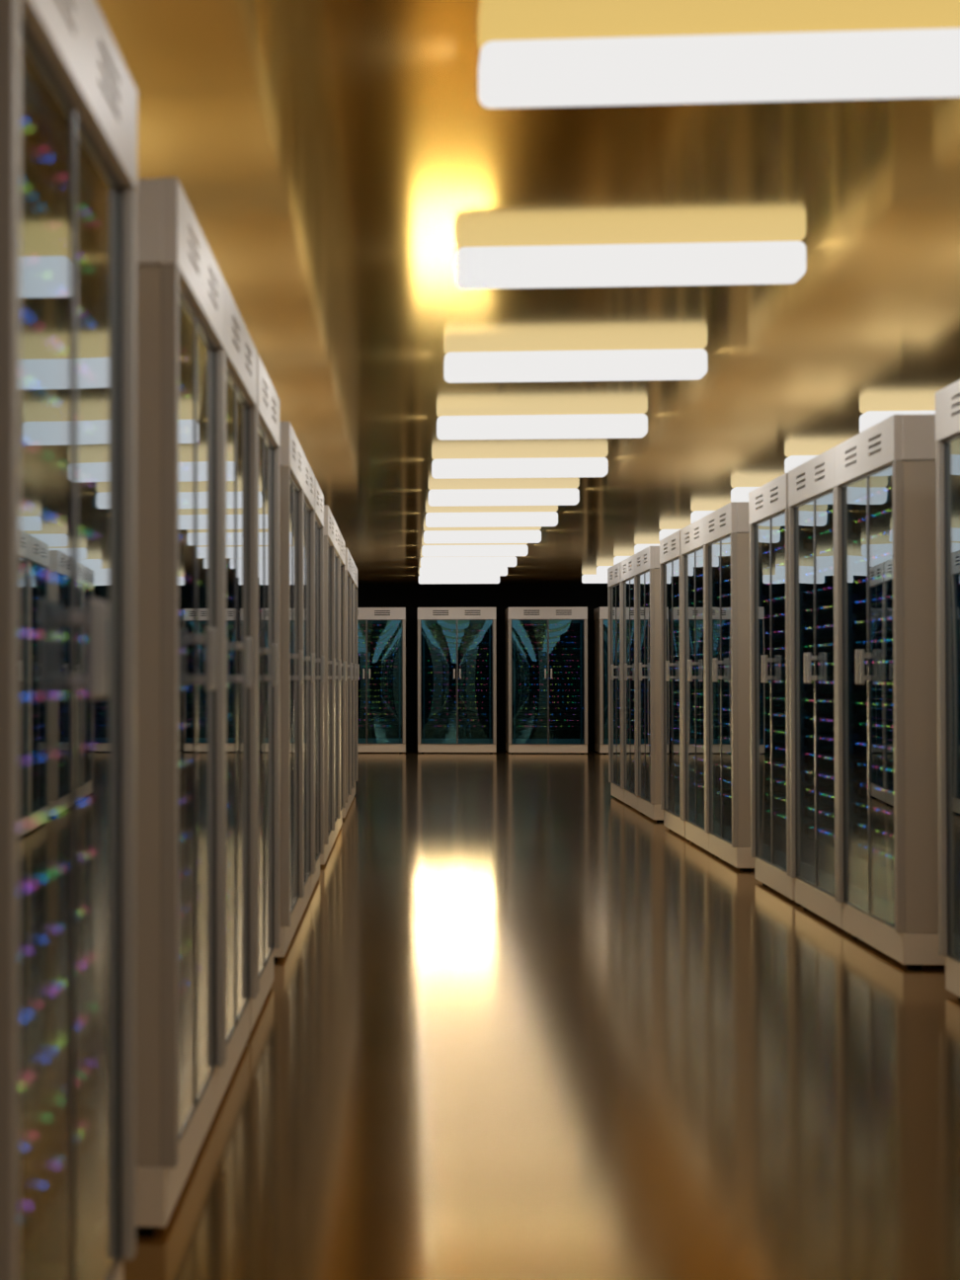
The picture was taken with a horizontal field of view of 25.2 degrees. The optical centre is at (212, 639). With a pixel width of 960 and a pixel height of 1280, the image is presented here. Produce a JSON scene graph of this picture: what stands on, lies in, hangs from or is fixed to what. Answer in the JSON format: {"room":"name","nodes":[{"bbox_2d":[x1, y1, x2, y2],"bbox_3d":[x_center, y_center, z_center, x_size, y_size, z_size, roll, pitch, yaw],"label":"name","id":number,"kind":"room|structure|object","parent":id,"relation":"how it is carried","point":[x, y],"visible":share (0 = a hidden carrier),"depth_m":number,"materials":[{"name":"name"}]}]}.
{"room":"server room","nodes":[
{"label":"server room","id":0,"kind":"room"},
{"bbox_2d":[357,583,607,750],"bbox_3d":[3.642,0.405,31.948,9.800,2.706,0.100,0,-1,5],"label":"wall","id":1,"kind":"structure","parent":0,"point":[411,597],"depth_m":31.87,"materials":[{"name":"black paint"}]},
{"bbox_2d":[95,0,959,584],"bbox_3d":[2.030,-1.200,14.448,9.800,0.100,35.100,0,-1,5],"label":"ceiling","id":2,"kind":"structure","parent":0,"point":[334,161],"depth_m":6.65,"materials":[{"name":"gold metal"}]},
{"bbox_2d":[418,575,499,583],"bbox_3d":[3.410,-0.836,29.219,1.118,0.118,0.170,0,-1,5],"label":"ceiling light","id":3,"kind":"object","parent":2,"relation":"attached to","point":[473,579],"visible":0.86,"depth_m":29.14,"materials":[{"name":"white plastic"}]},
{"bbox_2d":[419,566,507,576],"bbox_3d":[3.205,-0.875,26.987,1.118,0.118,0.170,0,-1,5],"label":"ceiling light","id":4,"kind":"object","parent":2,"relation":"attached to","point":[450,571],"visible":0.95,"depth_m":26.91,"materials":[{"name":"white plastic"}]},
{"bbox_2d":[420,556,516,567],"bbox_3d":[3.000,-0.913,24.755,1.118,0.118,0.170,0,-1,5],"label":"ceiling light","id":5,"kind":"object","parent":2,"relation":"attached to","point":[506,561],"visible":0.98,"depth_m":24.67,"materials":[{"name":"white plastic"}]},
{"bbox_2d":[421,544,528,557],"bbox_3d":[2.794,-0.952,22.523,1.118,0.118,0.170,0,-1,5],"label":"ceiling light","id":6,"kind":"object","parent":2,"relation":"attached to","point":[499,549],"visible":1,"depth_m":22.44,"materials":[{"name":"white plastic"}]},
{"bbox_2d":[423,530,541,543],"bbox_3d":[2.589,-0.990,20.290,1.118,0.118,0.170,0,-1,5],"label":"ceiling light","id":7,"kind":"object","parent":2,"relation":"attached to","point":[430,536],"visible":1,"depth_m":20.21,"materials":[{"name":"white plastic"}]},
{"bbox_2d":[425,511,558,527],"bbox_3d":[2.384,-1.029,18.058,1.118,0.118,0.170,0,-1,5],"label":"ceiling light","id":8,"kind":"object","parent":2,"relation":"attached to","point":[501,519],"visible":1,"depth_m":17.98,"materials":[{"name":"white plastic"}]},
{"bbox_2d":[428,487,579,506],"bbox_3d":[2.178,-1.068,15.826,1.118,0.118,0.170,0,-1,5],"label":"ceiling light","id":9,"kind":"object","parent":2,"relation":"attached to","point":[566,496],"visible":1,"depth_m":15.74,"materials":[{"name":"white plastic"}]},
{"bbox_2d":[431,457,608,479],"bbox_3d":[1.973,-1.106,13.594,1.118,0.118,0.170,0,-1,5],"label":"ceiling light","id":10,"kind":"object","parent":2,"relation":"attached to","point":[538,467],"visible":1,"depth_m":13.52,"materials":[{"name":"white plastic"}]},
{"bbox_2d":[436,413,647,440],"bbox_3d":[1.767,-1.145,11.361,1.118,0.118,0.170,0,-1,5],"label":"ceiling light","id":11,"kind":"object","parent":2,"relation":"attached to","point":[584,426],"visible":1,"depth_m":11.28,"materials":[{"name":"white plastic"}]},
{"bbox_2d":[443,348,707,383],"bbox_3d":[1.562,-1.183,9.129,1.118,0.118,0.170,0,-1,5],"label":"ceiling light","id":12,"kind":"object","parent":2,"relation":"attached to","point":[666,363],"visible":1,"depth_m":9.05,"materials":[{"name":"white plastic"}]},
{"bbox_2d":[581,574,607,583],"bbox_3d":[5.641,-0.840,29.014,1.118,0.118,0.170,0,-1,5],"label":"ceiling light","id":13,"kind":"object","parent":2,"relation":"attached to","point":[586,579],"visible":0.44,"depth_m":28.97,"materials":[{"name":"white plastic"}]},
{"bbox_2d":[596,565,612,575],"bbox_3d":[5.436,-0.878,26.782,1.118,0.118,0.170,0,-1,5],"label":"ceiling light","id":14,"kind":"object","parent":2,"relation":"attached to","point":[600,570],"visible":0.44,"depth_m":26.75,"materials":[{"name":"white plastic"}]},
{"bbox_2d":[613,556,630,564],"bbox_3d":[5.230,-0.917,24.549,1.118,0.118,0.170,0,-1,5],"label":"ceiling light","id":15,"kind":"object","parent":2,"relation":"attached to","point":[616,559],"visible":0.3,"depth_m":24.51,"materials":[{"name":"white plastic"}]},
{"bbox_2d":[455,240,806,289],"bbox_3d":[1.357,-1.222,6.897,1.118,0.118,0.170,0,-1,5],"label":"ceiling light","id":16,"kind":"object","parent":2,"relation":"attached to","point":[764,262],"visible":1,"depth_m":6.82,"materials":[{"name":"white plastic"}]},
{"bbox_2d":[634,544,659,554],"bbox_3d":[5.025,-0.955,22.317,1.118,0.118,0.170,0,-1,5],"label":"ceiling light","id":17,"kind":"object","parent":2,"relation":"attached to","point":[638,547],"visible":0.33,"depth_m":22.28,"materials":[{"name":"white plastic"}]},
{"bbox_2d":[658,529,680,540],"bbox_3d":[4.819,-0.994,20.085,1.118,0.118,0.170,0,-1,5],"label":"ceiling light","id":18,"kind":"object","parent":2,"relation":"attached to","point":[663,533],"visible":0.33,"depth_m":20.05,"materials":[{"name":"white plastic"}]},
{"bbox_2d":[690,510,715,523],"bbox_3d":[4.614,-1.032,17.853,1.118,0.118,0.170,0,-1,5],"label":"ceiling light","id":19,"kind":"object","parent":2,"relation":"attached to","point":[695,516],"visible":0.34,"depth_m":17.82,"materials":[{"name":"white plastic"}]},
{"bbox_2d":[478,27,959,108],"bbox_3d":[1.151,-1.261,4.665,1.118,0.118,0.170,0,-1,5],"label":"ceiling light","id":20,"kind":"object","parent":2,"relation":"attached to","point":[913,63],"visible":1,"depth_m":4.60,"materials":[{"name":"white plastic"}]},
{"bbox_2d":[730,486,758,502],"bbox_3d":[4.409,-1.071,15.621,1.118,0.118,0.170,0,-1,5],"label":"ceiling light","id":21,"kind":"object","parent":2,"relation":"attached to","point":[738,494],"visible":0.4,"depth_m":15.59,"materials":[{"name":"white plastic"}]},
{"bbox_2d":[784,455,817,473],"bbox_3d":[4.203,-1.110,13.388,1.118,0.118,0.170,0,-1,5],"label":"ceiling light","id":22,"kind":"object","parent":2,"relation":"attached to","point":[791,462],"visible":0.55,"depth_m":13.35,"materials":[{"name":"white plastic"}]},
{"bbox_2d":[859,409,935,433],"bbox_3d":[3.998,-1.148,11.156,1.118,0.118,0.170,0,-1,5],"label":"ceiling light","id":23,"kind":"object","parent":2,"relation":"attached to","point":[869,419],"visible":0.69,"depth_m":11.12,"materials":[{"name":"white plastic"}]},
{"bbox_2d":[123,749,959,1279],"bbox_3d":[2.030,1.405,14.402,9.800,0.100,35.100,0,-1,5],"label":"floor","id":24,"kind":"structure","parent":0,"point":[514,1022],"depth_m":5.85,"materials":[{"name":"brown metal"}]},
{"bbox_2d":[0,0,137,1279],"bbox_3d":[-0.640,0.109,3.055,0.973,2.100,1.120,0,-1,5],"label":"rack","id":25,"kind":"object","parent":24,"relation":"on","point":[68,94],"visible":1,"depth_m":2.93,"materials":[{"name":"beige"}]},
{"bbox_2d":[18,1201,21,1221],"bbox_3d":[-0.235,0.763,3.021,0.015,0.005,0.879,0,-1,5],"label":"light","id":26,"kind":"object","parent":25,"relation":"on","point":[20,1203],"depth_m":2.81,"materials":[{"name":"grey"}]},
{"bbox_2d":[18,1134,24,1154],"bbox_3d":[-0.237,0.678,3.004,0.015,0.005,0.842,0,-1,5],"label":"light","id":27,"kind":"object","parent":25,"relation":"on","point":[21,1137],"depth_m":2.83,"materials":[{"name":"blue"}]},
{"bbox_2d":[18,1068,27,1089],"bbox_3d":[-0.236,0.592,3.017,0.015,0.005,0.864,0,-1,5],"label":"light","id":28,"kind":"object","parent":25,"relation":"on","point":[23,1073],"depth_m":2.84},
{"bbox_2d":[20,243,26,261],"bbox_3d":[-0.235,-0.519,3.045,0.015,0.005,0.882,0,-1,5],"label":"light","id":29,"kind":"object","parent":25,"relation":"on","point":[23,250],"depth_m":2.84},
{"bbox_2d":[20,308,28,325],"bbox_3d":[-0.236,-0.434,3.026,0.015,0.005,0.848,0,-1,5],"label":"light","id":30,"kind":"object","parent":25,"relation":"on","point":[24,314],"depth_m":2.85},
{"bbox_2d":[18,1004,30,1024],"bbox_3d":[-0.236,0.507,3.010,0.015,0.005,0.848,0,-1,5],"label":"light","id":31,"kind":"object","parent":25,"relation":"on","point":[24,1009],"depth_m":2.85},
{"bbox_2d":[19,371,30,389],"bbox_3d":[-0.235,-0.348,3.044,0.015,0.005,0.887,0,-1,5],"label":"light","id":32,"kind":"object","parent":25,"relation":"on","point":[25,380],"depth_m":2.85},
{"bbox_2d":[19,941,31,959],"bbox_3d":[-0.235,0.421,3.027,0.015,0.005,0.879,0,-1,5],"label":"light","id":33,"kind":"object","parent":25,"relation":"on","point":[25,946],"depth_m":2.86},
{"bbox_2d":[19,436,32,452],"bbox_3d":[-0.237,-0.263,3.020,0.015,0.005,0.842,0,-1,5],"label":"light","id":34,"kind":"object","parent":25,"relation":"on","point":[26,443],"depth_m":2.87,"materials":[{"name":"white"}]},
{"bbox_2d":[19,500,33,513],"bbox_3d":[-0.236,-0.177,3.031,0.015,0.005,0.867,0,-1,5],"label":"light","id":35,"kind":"object","parent":25,"relation":"on","point":[26,507],"depth_m":2.87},
{"bbox_2d":[19,878,33,893],"bbox_3d":[-0.236,0.336,3.014,0.015,0.005,0.849,0,-1,5],"label":"light","id":36,"kind":"object","parent":25,"relation":"on","point":[26,884],"depth_m":2.87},
{"bbox_2d":[19,565,34,575],"bbox_3d":[-0.235,-0.091,3.031,0.015,0.005,0.870,0,-1,5],"label":"light","id":37,"kind":"object","parent":25,"relation":"on","point":[24,570],"depth_m":2.87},
{"bbox_2d":[19,816,34,829],"bbox_3d":[-0.235,0.251,3.034,0.015,0.005,0.887,0,-1,5],"label":"light","id":38,"kind":"object","parent":25,"relation":"on","point":[26,823],"depth_m":2.88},
{"bbox_2d":[19,630,35,637],"bbox_3d":[-0.235,-0.006,3.033,0.015,0.005,0.877,0,-1,5],"label":"light","id":39,"kind":"object","parent":25,"relation":"on","point":[23,633],"depth_m":2.87,"materials":[{"name":"purple plastic"}]},
{"bbox_2d":[19,694,35,699],"bbox_3d":[-0.236,0.079,3.017,0.015,0.005,0.848,0,-1,5],"label":"light","id":40,"kind":"object","parent":25,"relation":"on","point":[22,696],"depth_m":2.86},
{"bbox_2d":[19,755,35,763],"bbox_3d":[-0.236,0.165,3.016,0.015,0.005,0.848,0,-1,5],"label":"light","id":41,"kind":"object","parent":25,"relation":"on","point":[23,759],"depth_m":2.87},
{"bbox_2d":[135,177,225,1229],"bbox_3d":[-0.480,0.139,4.793,0.973,2.100,1.120,0,-1,5],"label":"rack","id":42,"kind":"object","parent":24,"relation":"on","point":[181,283],"visible":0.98,"depth_m":4.43,"materials":[{"name":"beige metal"}]},
{"bbox_2d":[216,282,256,1110],"bbox_3d":[-0.377,0.158,5.912,0.973,2.100,1.120,0,-1,5],"label":"rack","id":43,"kind":"object","parent":24,"relation":"on","point":[240,351],"visible":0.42,"depth_m":5.94,"materials":[{"name":"beige metal"}]},
{"bbox_2d":[249,353,279,1032],"bbox_3d":[-0.270,0.178,7.082,0.973,2.100,1.120,0,-1,5],"label":"rack","id":44,"kind":"object","parent":24,"relation":"on","point":[268,401],"visible":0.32,"depth_m":7.14,"materials":[{"name":"beige metal"}]},
{"bbox_2d":[273,421,303,959],"bbox_3d":[-0.110,0.208,8.820,0.973,2.100,1.120,0,-1,5],"label":"rack","id":45,"kind":"object","parent":24,"relation":"on","point":[290,450],"visible":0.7,"depth_m":8.26,"materials":[{"name":"beige metal"}]},
{"bbox_2d":[299,452,315,921],"bbox_3d":[-0.007,0.228,9.939,0.973,2.100,1.120,0,-1,5],"label":"rack","id":46,"kind":"object","parent":24,"relation":"on","point":[308,476],"visible":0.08,"depth_m":10.12,"materials":[{"name":"beige metal"}]},
{"bbox_2d":[310,478,324,895],"bbox_3d":[0.101,0.248,11.110,0.973,2.100,1.120,0,-1,5],"label":"rack","id":47,"kind":"object","parent":24,"relation":"on","point":[319,497],"visible":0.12,"depth_m":11.37,"materials":[{"name":"beige metal"}]},
{"bbox_2d":[320,505,335,865],"bbox_3d":[0.261,0.278,12.847,0.973,2.100,1.120,0,-1,5],"label":"rack","id":48,"kind":"object","parent":24,"relation":"on","point":[329,520],"visible":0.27,"depth_m":12.80,"materials":[{"name":"beige metal"}]},
{"bbox_2d":[331,520,341,846],"bbox_3d":[0.364,0.297,13.966,0.973,2.100,1.120,0,-1,5],"label":"rack","id":49,"kind":"object","parent":24,"relation":"on","point":[337,546],"visible":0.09,"depth_m":14.42,"materials":[{"name":"beige metal"}]},
{"bbox_2d":[337,533,346,833],"bbox_3d":[0.471,0.318,15.137,0.973,2.100,1.120,0,-1,5],"label":"rack","id":50,"kind":"object","parent":24,"relation":"on","point":[343,543],"visible":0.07,"depth_m":15.60,"materials":[{"name":"beige metal"}]},
{"bbox_2d":[342,547,352,817],"bbox_3d":[0.631,0.348,16.875,0.973,2.100,1.120,0,-1,5],"label":"rack","id":51,"kind":"object","parent":24,"relation":"on","point":[348,568],"visible":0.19,"depth_m":17.09,"materials":[{"name":"beige metal"}]},
{"bbox_2d":[348,557,356,807],"bbox_3d":[0.734,0.367,17.994,0.973,2.100,1.120,0,-1,5],"label":"rack","id":52,"kind":"object","parent":24,"relation":"on","point":[353,562],"visible":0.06,"depth_m":18.45,"materials":[{"name":"beige metal"}]},
{"bbox_2d":[352,563,359,799],"bbox_3d":[0.842,0.387,19.165,0.973,2.100,1.120,0,-1,5],"label":"rack","id":53,"kind":"object","parent":24,"relation":"on","point":[356,568],"visible":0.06,"depth_m":19.62,"materials":[{"name":"beige metal"}]},
{"bbox_2d":[357,607,405,753],"bbox_3d":[2.261,0.590,30.865,1.120,2.100,1.005,0,-1,5],"label":"rack","id":54,"kind":"object","parent":24,"relation":"on","point":[381,631],"visible":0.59,"depth_m":30.46,"materials":[{"name":"beige"}]},
{"bbox_2d":[374,610,390,615],"bbox_3d":[2.445,-0.390,30.443,0.224,0.070,0.004,0,-1,5],"label":"vent","id":55,"kind":"object","parent":54,"relation":"attached to","point":[376,612],"depth_m":30.43,"materials":[{"name":"black metal"}]},
{"bbox_2d":[417,607,496,753],"bbox_3d":[3.547,0.588,30.746,1.120,2.100,1.005,0,-1,5],"label":"rack","id":56,"kind":"object","parent":24,"relation":"on","point":[457,646],"visible":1,"depth_m":30.36,"materials":[{"name":"beige"}]},
{"bbox_2d":[432,610,448,615],"bbox_3d":[3.280,-0.391,30.366,0.224,0.070,0.004,0,-1,5],"label":"vent","id":57,"kind":"object","parent":56,"relation":"attached to","point":[435,612],"depth_m":30.36,"materials":[{"name":"black metal"}]},
{"bbox_2d":[465,610,479,615],"bbox_3d":[3.732,-0.392,30.325,0.224,0.070,0.004,0,-1,5],"label":"vent","id":58,"kind":"object","parent":56,"relation":"attached to","point":[467,612],"depth_m":30.31,"materials":[{"name":"black metal"}]},
{"bbox_2d":[505,606,587,753],"bbox_3d":[4.834,0.586,30.628,1.120,2.100,1.005,0,-1,5],"label":"rack","id":59,"kind":"object","parent":24,"relation":"on","point":[546,648],"visible":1,"depth_m":30.24,"materials":[{"name":"beige"}]},
{"bbox_2d":[523,610,539,615],"bbox_3d":[4.567,-0.393,30.248,0.224,0.070,0.004,0,-1,5],"label":"vent","id":60,"kind":"object","parent":59,"relation":"attached to","point":[525,612],"depth_m":30.24,"materials":[{"name":"black metal"}]},
{"bbox_2d":[517,624,578,625],"bbox_3d":[4.819,-0.220,30.252,0.893,0.005,0.015,0,-1,5],"label":"light","id":61,"kind":"object","parent":59,"relation":"on","point":[518,624],"depth_m":30.25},
{"bbox_2d":[517,630,578,631],"bbox_3d":[4.825,-0.134,30.250,0.904,0.005,0.015,0,-1,5],"label":"light","id":62,"kind":"object","parent":59,"relation":"on","point":[518,630],"depth_m":30.25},
{"bbox_2d":[517,641,578,642],"bbox_3d":[4.816,0.037,30.248,0.887,0.005,0.015,0,-1,5],"label":"light","id":63,"kind":"object","parent":59,"relation":"on","point":[518,642],"depth_m":30.24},
{"bbox_2d":[517,636,582,637],"bbox_3d":[4.836,-0.049,30.247,0.927,0.005,0.015,0,-1,5],"label":"light","id":64,"kind":"object","parent":59,"relation":"on","point":[518,636],"depth_m":30.24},
{"bbox_2d":[536,725,578,726],"bbox_3d":[4.819,1.234,30.227,0.893,0.005,0.015,0,-1,5],"label":"light","id":65,"kind":"object","parent":59,"relation":"on","point":[536,726],"depth_m":30.21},
{"bbox_2d":[544,647,578,648],"bbox_3d":[4.806,0.122,30.247,0.866,0.005,0.015,0,-1,5],"label":"light","id":66,"kind":"object","parent":59,"relation":"on","point":[544,648],"depth_m":30.22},
{"bbox_2d":[556,610,571,615],"bbox_3d":[5.018,-0.394,30.206,0.224,0.070,0.004,0,-1,5],"label":"vent","id":67,"kind":"object","parent":59,"relation":"attached to","point":[558,612],"depth_m":30.19,"materials":[{"name":"black metal"}]},
{"bbox_2d":[593,606,608,754],"bbox_3d":[6.120,0.584,30.510,1.120,2.100,1.005,0,-1,5],"label":"rack","id":68,"kind":"object","parent":24,"relation":"on","point":[600,614],"visible":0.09,"depth_m":30.16,"materials":[{"name":"beige metal"}]},
{"bbox_2d":[607,561,624,801],"bbox_3d":[4.054,0.382,18.869,0.973,2.100,1.120,0,-1,5],"label":"rack","id":69,"kind":"object","parent":24,"relation":"on","point":[613,573],"visible":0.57,"depth_m":18.99,"materials":[{"name":"beige metal"}]},
{"bbox_2d":[620,555,638,809],"bbox_3d":[3.946,0.362,17.698,0.973,2.100,1.120,0,-1,5],"label":"rack","id":70,"kind":"object","parent":24,"relation":"on","point":[627,578],"visible":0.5,"depth_m":17.84,"materials":[{"name":"beige metal"}]},
{"bbox_2d":[634,546,663,821],"bbox_3d":[3.843,0.343,16.579,0.973,2.100,1.120,0,-1,5],"label":"rack","id":71,"kind":"object","parent":24,"relation":"on","point":[647,564],"visible":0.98,"depth_m":16.38,"materials":[{"name":"beige metal"}]},
{"bbox_2d":[659,530,685,837],"bbox_3d":[3.683,0.313,14.842,0.973,2.100,1.120,0,-1,5],"label":"rack","id":72,"kind":"object","parent":24,"relation":"on","point":[670,546],"visible":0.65,"depth_m":14.92,"materials":[{"name":"beige metal"}]},
{"bbox_2d":[680,517,709,851],"bbox_3d":[3.575,0.292,13.671,0.973,2.100,1.120,0,-1,5],"label":"rack","id":73,"kind":"object","parent":24,"relation":"on","point":[692,544],"visible":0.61,"depth_m":13.75,"materials":[{"name":"beige metal"}]},
{"bbox_2d":[704,501,754,870],"bbox_3d":[3.472,0.273,12.552,0.973,2.100,1.120,0,-1,5],"label":"rack","id":74,"kind":"object","parent":24,"relation":"on","point":[726,528],"visible":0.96,"depth_m":12.31,"materials":[{"name":"beige metal"}]},
{"bbox_2d":[748,473,833,900],"bbox_3d":[3.312,0.243,10.814,0.973,2.100,1.120,0,-1,5],"label":"rack","id":75,"kind":"object","parent":24,"relation":"on","point":[768,503],"visible":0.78,"depth_m":10.86,"materials":[{"name":"beige"}]},
{"bbox_2d":[788,447,887,929],"bbox_3d":[3.205,0.223,9.644,0.973,2.100,1.120,0,-1,5],"label":"rack","id":76,"kind":"object","parent":24,"relation":"on","point":[811,485],"visible":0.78,"depth_m":9.83,"materials":[{"name":"beige"}]},
{"bbox_2d":[809,509,833,520],"bbox_3d":[2.801,-0.575,9.695,0.015,0.005,0.849,0,-1,5],"label":"light","id":77,"kind":"object","parent":76,"relation":"on","point":[828,515],"depth_m":9.69,"materials":[{"name":"white glass"}]},
{"bbox_2d":[809,528,833,538],"bbox_3d":[2.801,-0.489,9.697,0.015,0.005,0.842,0,-1,5],"label":"light","id":78,"kind":"object","parent":76,"relation":"on","point":[827,532],"depth_m":9.69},
{"bbox_2d":[809,548,833,557],"bbox_3d":[2.800,-0.404,9.685,0.015,0.005,0.864,0,-1,5],"label":"light","id":79,"kind":"object","parent":76,"relation":"on","point":[827,552],"depth_m":9.68,"materials":[{"name":"multicoloured"}]},
{"bbox_2d":[810,566,833,574],"bbox_3d":[2.800,-0.319,9.675,0.015,0.005,0.879,0,-1,5],"label":"light","id":80,"kind":"object","parent":76,"relation":"on","point":[826,570],"depth_m":9.68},
{"bbox_2d":[810,586,833,592],"bbox_3d":[2.797,-0.234,9.652,0.015,0.005,0.924,0,-1,5],"label":"light","id":81,"kind":"object","parent":76,"relation":"on","point":[821,589],"depth_m":9.68,"materials":[{"name":"multicoloured plastic"}]},
{"bbox_2d":[811,735,834,740],"bbox_3d":[2.800,0.451,9.671,0.015,0.005,0.862,0,-1,5],"label":"light","id":82,"kind":"object","parent":76,"relation":"on","point":[818,738],"depth_m":9.67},
{"bbox_2d":[811,772,834,779],"bbox_3d":[2.799,0.622,9.654,0.015,0.005,0.890,0,-1,5],"label":"light","id":83,"kind":"object","parent":76,"relation":"on","point":[819,775],"depth_m":9.67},
{"bbox_2d":[811,790,834,798],"bbox_3d":[2.801,0.707,9.673,0.015,0.005,0.849,0,-1,5],"label":"light","id":84,"kind":"object","parent":76,"relation":"on","point":[819,793],"depth_m":9.67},
{"bbox_2d":[811,807,834,816],"bbox_3d":[2.800,0.793,9.663,0.015,0.005,0.866,0,-1,5],"label":"light","id":85,"kind":"object","parent":76,"relation":"on","point":[816,812],"depth_m":9.68,"materials":[{"name":"multicoloured"}]},
{"bbox_2d":[811,826,834,836],"bbox_3d":[2.800,0.878,9.660,0.015,0.005,0.870,0,-1,5],"label":"light","id":86,"kind":"object","parent":76,"relation":"on","point":[816,831],"depth_m":9.68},
{"bbox_2d":[834,414,945,967],"bbox_3d":[3.102,0.203,8.524,0.973,2.100,1.120,0,-1,5],"label":"rack","id":87,"kind":"object","parent":24,"relation":"on","point":[887,761],"visible":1,"depth_m":8.35,"materials":[{"name":"beige"}]},
{"bbox_2d":[854,486,892,502],"bbox_3d":[2.698,-0.594,8.577,0.015,0.005,0.848,0,-1,5],"label":"light","id":88,"kind":"object","parent":87,"relation":"on","point":[887,492],"depth_m":8.58,"materials":[{"name":"white glass"}]},
{"bbox_2d":[854,508,892,522],"bbox_3d":[2.698,-0.509,8.574,0.015,0.005,0.849,0,-1,5],"label":"light","id":89,"kind":"object","parent":87,"relation":"on","point":[886,514],"depth_m":8.57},
{"bbox_2d":[854,530,892,543],"bbox_3d":[2.698,-0.423,8.573,0.015,0.005,0.849,0,-1,5],"label":"light","id":90,"kind":"object","parent":87,"relation":"on","point":[885,535],"depth_m":8.57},
{"bbox_2d":[854,552,892,562],"bbox_3d":[2.697,-0.338,8.565,0.015,0.005,0.862,0,-1,5],"label":"light","id":91,"kind":"object","parent":87,"relation":"on","point":[883,557],"depth_m":8.57,"materials":[{"name":"white"}]},
{"bbox_2d":[855,573,892,582],"bbox_3d":[2.698,-0.252,8.570,0.015,0.005,0.849,0,-1,5],"label":"light","id":92,"kind":"object","parent":87,"relation":"on","point":[880,578],"depth_m":8.57,"materials":[{"name":"multicoloured"}]},
{"bbox_2d":[855,595,892,603],"bbox_3d":[2.697,-0.167,8.553,0.015,0.005,0.879,0,-1,5],"label":"light","id":93,"kind":"object","parent":87,"relation":"on","point":[876,599],"depth_m":8.57,"materials":[{"name":"plastic"}]},
{"bbox_2d":[855,617,892,623],"bbox_3d":[2.696,-0.082,8.546,0.015,0.005,0.890,0,-1,5],"label":"light","id":94,"kind":"object","parent":87,"relation":"on","point":[871,619],"depth_m":8.59,"materials":[{"name":"multicoloured plastic"}]},
{"bbox_2d":[855,639,892,642],"bbox_3d":[2.696,0.004,8.549,0.015,0.005,0.882,0,-1,5],"label":"light","id":95,"kind":"object","parent":87,"relation":"on","point":[857,640],"depth_m":8.59,"materials":[{"name":"plastic"}]},
{"bbox_2d":[855,702,893,706],"bbox_3d":[2.694,0.260,8.523,0.015,0.005,0.927,0,-1,5],"label":"light","id":96,"kind":"object","parent":87,"relation":"on","point":[856,703],"depth_m":8.58,"materials":[{"name":"multicoloured plastic"}]},
{"bbox_2d":[855,722,893,727],"bbox_3d":[2.697,0.346,8.545,0.015,0.005,0.879,0,-1,5],"label":"light","id":97,"kind":"object","parent":87,"relation":"on","point":[857,725],"depth_m":8.58,"materials":[{"name":"multicoloured plastic"}]},
{"bbox_2d":[855,742,893,749],"bbox_3d":[2.697,0.431,8.543,0.015,0.005,0.879,0,-1,5],"label":"light","id":98,"kind":"object","parent":87,"relation":"on","point":[858,746],"depth_m":8.59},
{"bbox_2d":[856,762,893,771],"bbox_3d":[2.696,0.517,8.540,0.015,0.005,0.882,0,-1,5],"label":"light","id":99,"kind":"object","parent":87,"relation":"on","point":[860,766],"depth_m":8.61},
{"bbox_2d":[856,783,893,793],"bbox_3d":[2.697,0.602,8.546,0.015,0.005,0.867,0,-1,5],"label":"light","id":100,"kind":"object","parent":87,"relation":"on","point":[860,787],"depth_m":8.60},
{"bbox_2d":[856,802,893,814],"bbox_3d":[2.697,0.688,8.547,0.015,0.005,0.862,0,-1,5],"label":"light","id":101,"kind":"object","parent":87,"relation":"on","point":[875,808],"depth_m":8.60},
{"bbox_2d":[856,823,894,837],"bbox_3d":[2.696,0.773,8.536,0.015,0.005,0.882,0,-1,5],"label":"light","id":102,"kind":"object","parent":87,"relation":"on","point":[876,830],"depth_m":8.58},
{"bbox_2d":[856,843,894,859],"bbox_3d":[2.696,0.859,8.534,0.015,0.005,0.882,0,-1,5],"label":"light","id":103,"kind":"object","parent":87,"relation":"on","point":[877,851],"depth_m":8.57,"materials":[{"name":"multicoloured"}]},
{"bbox_2d":[864,660,893,662],"bbox_3d":[2.697,0.089,8.550,0.015,0.005,0.877,0,-1,5],"label":"light","id":104,"kind":"object","parent":87,"relation":"on","point":[864,661],"depth_m":8.53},
{"bbox_2d":[864,682,893,684],"bbox_3d":[2.695,0.175,8.535,0.015,0.005,0.904,0,-1,5],"label":"light","id":105,"kind":"object","parent":87,"relation":"on","point":[864,682],"depth_m":8.54,"materials":[{"name":"multicoloured plastic"}]},
{"bbox_2d":[935,379,959,997],"bbox_3d":[2.942,0.173,6.787,0.973,2.100,1.120,0,-1,5],"label":"rack","id":106,"kind":"object","parent":24,"relation":"on","point":[947,399],"visible":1,"depth_m":7.33,"materials":[{"name":"beige metal"}]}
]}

